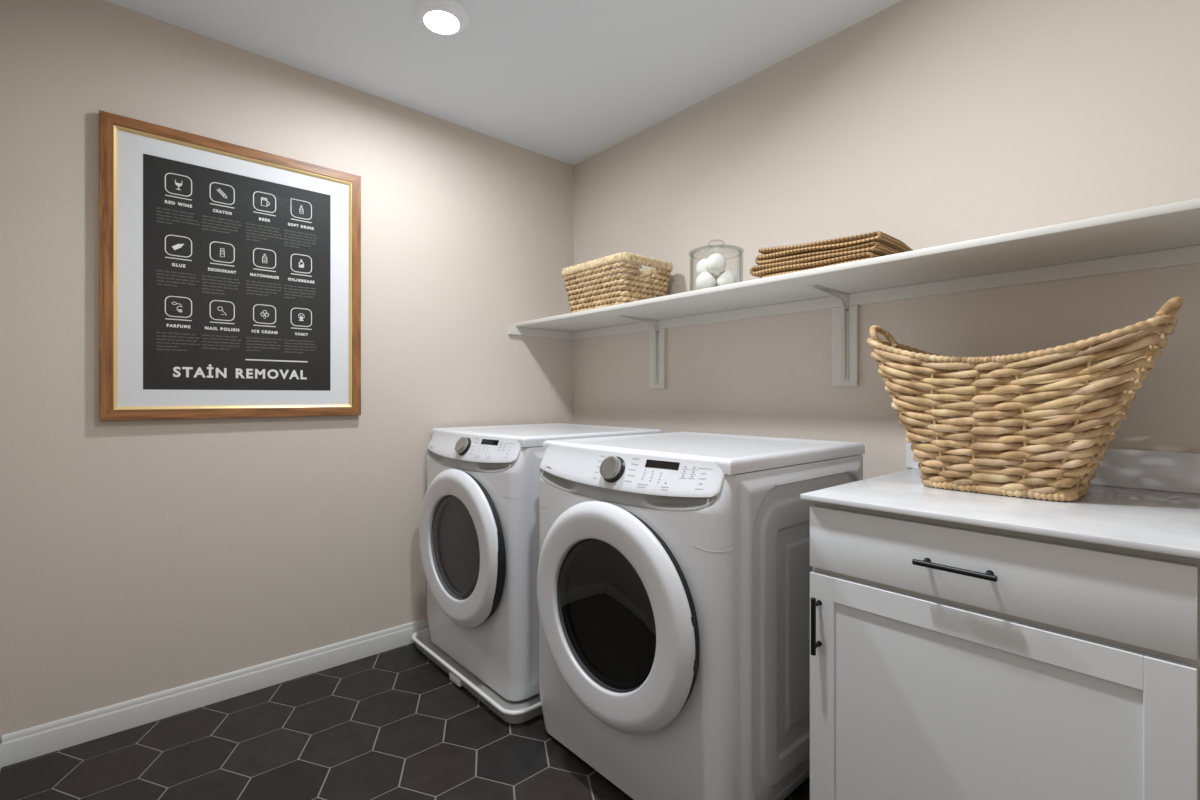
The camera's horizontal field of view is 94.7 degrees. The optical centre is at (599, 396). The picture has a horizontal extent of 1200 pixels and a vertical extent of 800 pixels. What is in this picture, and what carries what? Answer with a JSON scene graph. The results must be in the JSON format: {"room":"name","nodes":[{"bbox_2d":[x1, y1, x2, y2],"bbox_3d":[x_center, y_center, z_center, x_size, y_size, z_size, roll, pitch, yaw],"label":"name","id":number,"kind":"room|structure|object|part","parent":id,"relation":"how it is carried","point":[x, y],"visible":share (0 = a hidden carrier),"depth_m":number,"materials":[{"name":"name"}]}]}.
{"room":"laundry room","nodes":[
{"label":"laundry room","id":0,"kind":"room"},
{"bbox_2d":[0,0,572,742],"bbox_3d":[-1.035,-0.121,2.476,2.460,2.616,0.100,0,0,-41],"label":"wall","id":1,"kind":"structure","parent":0,"point":[139,558],"depth_m":2.06,"materials":[{"name":"beige paint"}]},
{"bbox_2d":[1,618,428,767],"bbox_3d":[-0.993,1.091,2.438,2.248,0.092,0.012,0,0,-41],"label":"baseboard","id":2,"kind":"structure","parent":1,"relation":"attached to","point":[22,745],"depth_m":2.00,"materials":[{"name":"white paint"}]},
{"bbox_2d":[99,110,360,420],"bbox_3d":[-1.351,-0.432,2.112,0.836,1.029,0.026,0,0,-41],"label":"framed poster","id":3,"kind":"object","parent":1,"relation":"attached to","point":[230,274],"visible":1,"depth_m":2.06,"materials":[{"name":"black paper"}]},
{"bbox_2d":[143,154,329,390],"bbox_3d":[-1.355,-0.431,2.112,0.612,0.825,0.001,0,0,-41],"label":"print","id":4,"kind":"object","parent":3,"relation":"attached to","point":[236,262],"depth_m":2.08,"materials":[{"name":"black paper"}]},
{"bbox_2d":[0,642,809,799],"bbox_3d":[0.022,1.162,1.275,2.260,0.050,3.100,0,0,-41],"label":"floor","id":5,"kind":"structure","parent":0,"point":[392,724],"depth_m":1.75,"materials":[{"name":"tile"}]},
{"bbox_2d":[412,627,542,723],"bbox_3d":[-0.255,1.109,2.490,0.900,0.055,0.880,0,0,-41],"label":"pan","id":6,"kind":"object","parent":5,"relation":"on","point":[513,712],"visible":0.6,"depth_m":2.10,"materials":[{"name":"white plastic"}]},
{"bbox_2d":[419,423,661,700],"bbox_3d":[-0.295,0.641,2.509,0.853,0.984,0.799,0,0,-41],"label":"washing machine","id":7,"kind":"object","parent":6,"relation":"on","point":[479,522],"visible":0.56,"depth_m":2.09,"materials":[{"name":"white metal"}]},
{"bbox_3d":[-0.588,0.604,2.215,0.014,0.412,0.445,0,0,-41],"label":"door glass","id":8,"kind":"part","parent":7,"relation":"part of","materials":[{"name":"grey glass"}]},
{"bbox_3d":[-0.585,0.604,2.218,0.034,0.620,0.669,0,0,-41],"label":"door","id":9,"kind":"part","parent":7,"relation":"part of","materials":[{"name":"white plastic"}]},
{"bbox_3d":[-0.563,0.199,2.245,0.044,0.066,0.073,0,0,-41],"label":"knob","id":10,"kind":"part","parent":7,"relation":"part of","materials":[{"name":"silver metal"}]},
{"bbox_3d":[-0.549,0.205,2.288,0.095,0.109,0.746,0,0,-41],"label":"control panel","id":11,"kind":"part","parent":7,"relation":"part of","materials":[{"name":"white plastic"}]},
{"bbox_3d":[0.001,0.643,2.256,0.694,0.900,0.029,0,0,-41],"label":"panel","id":12,"kind":"part","parent":7,"relation":"part of","materials":[{"name":"white metal"}]},
{"bbox_3d":[-0.254,0.168,2.544,0.746,0.037,0.778,0,0,-41],"label":"panel","id":13,"kind":"part","parent":7,"relation":"part of","materials":[{"name":"white metal"}]},
{"bbox_2d":[537,432,864,799],"bbox_3d":[0.298,0.645,1.835,0.853,0.984,0.799,0,0,-41],"label":"dryer","id":14,"kind":"object","parent":5,"relation":"on","point":[674,568],"visible":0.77,"depth_m":1.46,"materials":[{"name":"white metal"}]},
{"bbox_3d":[0.002,0.608,1.544,0.014,0.412,0.427,0,0,-41],"label":"door glass","id":15,"kind":"part","parent":14,"relation":"part of","materials":[{"name":"black glass"}]},
{"bbox_3d":[0.030,0.203,1.572,0.044,0.066,0.073,0,0,-41],"label":"knob","id":16,"kind":"part","parent":14,"relation":"part of","materials":[{"name":"silver metal"}]},
{"bbox_3d":[0.006,0.608,1.547,0.034,0.620,0.641,0,0,-41],"label":"door","id":17,"kind":"part","parent":14,"relation":"part of","materials":[{"name":"white plastic"}]},
{"bbox_3d":[0.043,0.209,1.614,0.095,0.109,0.746,0,0,-41],"label":"control panel","id":18,"kind":"part","parent":14,"relation":"part of","materials":[{"name":"white plastic"}]},
{"bbox_3d":[0.338,0.172,1.871,0.746,0.037,0.778,0,0,-41],"label":"panel","id":19,"kind":"part","parent":14,"relation":"part of","materials":[{"name":"white metal"}]},
{"bbox_3d":[0.594,0.647,1.583,0.694,0.900,0.029,0,0,-41],"label":"panel","id":20,"kind":"part","parent":14,"relation":"part of","materials":[{"name":"white metal"}]},
{"bbox_2d":[810,501,1199,799],"bbox_3d":[0.977,0.694,1.327,0.752,0.886,0.647,0,0,-41],"label":"base cabinet","id":21,"kind":"object","parent":5,"relation":"on","point":[949,660],"visible":1,"depth_m":1.07,"materials":[{"name":"grey wood"}]},
{"bbox_3d":[0.513,0.544,1.313,0.036,0.134,0.012,0,0,-41],"label":"handle","id":22,"kind":"part","parent":21,"relation":"part of","materials":[{"name":"black metal"}]},
{"bbox_3d":[0.704,0.342,1.096,0.036,0.012,0.145,0,0,-41],"label":"handle","id":23,"kind":"part","parent":21,"relation":"part of","materials":[{"name":"black metal"}]},
{"bbox_2d":[800,468,1199,558],"bbox_3d":[1.189,0.244,1.099,0.738,0.014,1.293,0,0,-41],"label":"countertop","id":24,"kind":"structure","parent":21,"relation":"on","point":[1164,522],"depth_m":1.15,"materials":[{"name":"white stone"}]},
{"bbox_2d":[867,297,1183,501],"bbox_3d":[1.022,0.013,1.406,0.326,0.446,0.638,0,0,-41],"label":"laundry basket","id":25,"kind":"object","parent":24,"relation":"on","point":[1009,437],"visible":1,"depth_m":1.28,"materials":[{"name":"wicker"}]},
{"bbox_3d":[0.828,-0.176,1.628,0.147,0.068,0.047,0,0,-41],"label":"handle","id":26,"kind":"part","parent":25,"relation":"part of","materials":[{"name":"wicker"}]},
{"bbox_2d":[955,477,1071,487],"bbox_3d":[1.022,0.226,1.406,0.204,0.010,0.285,0,0,-41],"label":"basket","id":27,"kind":"object","parent":25,"relation":"on","point":[975,483],"depth_m":1.34,"materials":[{"name":"brown wicker"}]},
{"bbox_3d":[1.217,-0.176,1.184,0.147,0.068,0.047,0,0,-41],"label":"handle","id":28,"kind":"part","parent":25,"relation":"part of","materials":[{"name":"wicker"}]},
{"bbox_3d":[0.728,0.341,1.109,0.019,0.146,0.641,0,0,-41],"label":"drawer","id":29,"kind":"part","parent":21,"relation":"part of","materials":[{"name":"white paint"}]},
{"bbox_2d":[104,0,901,165],"bbox_3d":[0.022,-1.379,1.275,2.260,0.100,3.100,0,0,-41],"label":"ceiling","id":30,"kind":"structure","parent":0,"point":[566,81],"depth_m":2.12,"materials":[{"name":"white paint"}]},
{"bbox_2d":[414,0,468,34],"bbox_3d":[-0.552,-1.315,1.927,0.186,0.028,0.186,0,0,-41],"label":"recessed light","id":31,"kind":"object","parent":30,"relation":"in","point":[442,17],"visible":1,"depth_m":1.90,"materials":[{"name":"white"}]},
{"bbox_2d":[573,0,1199,479],"bbox_3d":[0.908,-0.121,2.054,0.100,2.616,3.100,0,0,-41],"label":"wall","id":32,"kind":"structure","parent":0,"point":[922,124],"depth_m":1.84,"materials":[{"name":"beige paint"}]},
{"bbox_2d":[618,316,665,388],"bbox_3d":[0.188,-0.202,2.599,0.262,0.332,0.097,0,0,-41],"label":"shelf bracket","id":33,"kind":"object","parent":32,"relation":"attached to","point":[657,337],"visible":1,"depth_m":2.66,"materials":[{"name":"white paint"}]},
{"bbox_3d":[0.182,-0.364,2.590,0.242,0.003,0.026,0,0,-41],"label":"shelf arm","id":34,"kind":"part","parent":33,"relation":"part of","materials":[{"name":"grey paint"}]},
{"bbox_3d":[0.273,-0.209,2.670,0.004,0.312,0.026,0,0,-41],"label":"upright arm","id":35,"kind":"part","parent":33,"relation":"part of","materials":[{"name":"grey paint"}]},
{"bbox_2d":[808,285,858,385],"bbox_3d":[0.792,-0.202,1.912,0.262,0.332,0.094,0,0,-41],"label":"shelf bracket","id":36,"kind":"object","parent":32,"relation":"attached to","point":[845,318],"visible":1,"depth_m":1.97,"materials":[{"name":"white paint"}]},
{"bbox_3d":[0.788,-0.364,1.901,0.242,0.003,0.026,0,0,-41],"label":"shelf arm","id":37,"kind":"part","parent":36,"relation":"part of","materials":[{"name":"grey paint"}]},
{"bbox_3d":[0.878,-0.209,1.981,0.004,0.312,0.026,0,0,-41],"label":"upright arm","id":38,"kind":"part","parent":36,"relation":"part of","materials":[{"name":"grey paint"}]},
{"bbox_2d":[508,198,1199,339],"bbox_3d":[0.705,-0.355,1.875,0.440,0.062,3.100,0,0,-41],"label":"wall shelf","id":39,"kind":"object","parent":32,"relation":"attached to","point":[1168,235],"visible":0.96,"depth_m":1.61,"materials":[{"name":"white paint"}]},
{"bbox_2d":[562,252,672,312],"bbox_3d":[0.075,-0.499,2.600,0.335,0.228,0.461,0,0,-41],"label":"storage basket","id":40,"kind":"object","parent":39,"relation":"on","point":[636,285],"visible":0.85,"depth_m":2.46,"materials":[{"name":"wicker"}]},
{"bbox_2d":[750,231,912,277],"bbox_3d":[0.746,-0.438,1.794,0.267,0.107,0.434,0,0,-41],"label":"wicker tray","id":41,"kind":"object","parent":39,"relation":"on","point":[774,261],"visible":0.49,"depth_m":1.68,"materials":[{"name":"beige wicker"}]},
{"bbox_3d":[0.445,-0.491,2.118,0.207,0.210,0.207,0,0,-41],"label":"glass jar","id":42,"kind":"object","parent":39,"relation":"on","visible":0},
{"bbox_2d":[696,259,713,274],"bbox_3d":[0.412,-0.497,2.148,0.075,0.075,0.074,0,0,-41],"label":"ball","id":43,"kind":"object","parent":42,"relation":"in","point":[701,266],"visible":0.39,"depth_m":2.12,"materials":[{"name":"white fabric"}]},
{"bbox_2d":[696,272,715,288],"bbox_3d":[0.403,-0.435,2.104,0.078,0.078,0.078,0,0,-41],"label":"ball","id":44,"kind":"object","parent":42,"relation":"in","point":[704,280],"visible":0.73,"depth_m":2.08,"materials":[{"name":"white fabric"}]},
{"bbox_2d":[706,253,725,273],"bbox_3d":[0.436,-0.497,2.074,0.075,0.076,0.075,0,0,-41],"label":"ball","id":45,"kind":"object","parent":42,"relation":"in","point":[715,263],"visible":1,"depth_m":2.05,"materials":[{"name":"white fabric"}]},
{"bbox_2d":[716,271,736,285],"bbox_3d":[0.478,-0.435,2.088,0.077,0.077,0.077,0,0,-41],"label":"ball","id":46,"kind":"object","parent":42,"relation":"in","point":[726,277],"visible":0.62,"depth_m":2.06,"materials":[{"name":"white fabric"}]},
{"bbox_2d":[906,441,1199,493],"bbox_3d":[1.453,0.188,1.343,0.020,0.098,1.311,0,0,-41],"label":"backsplash","id":47,"kind":"structure","parent":32,"relation":"attached to","point":[1170,471],"depth_m":1.40,"materials":[{"name":"white stone"}]},
{"bbox_3d":[-0.864,-0.121,0.495,0.100,2.616,3.100,0,0,-41],"label":"wall","id":48,"kind":"structure","parent":0,"visible":0},
{"bbox_2d":[0,742,1,770],"bbox_3d":[-0.822,1.091,0.532,0.012,0.092,3.100,0,0,-41],"label":"baseboard","id":49,"kind":"structure","parent":48,"relation":"attached to","point":[0,742],"depth_m":1.68,"materials":[{"name":"white paint"}]}
]}

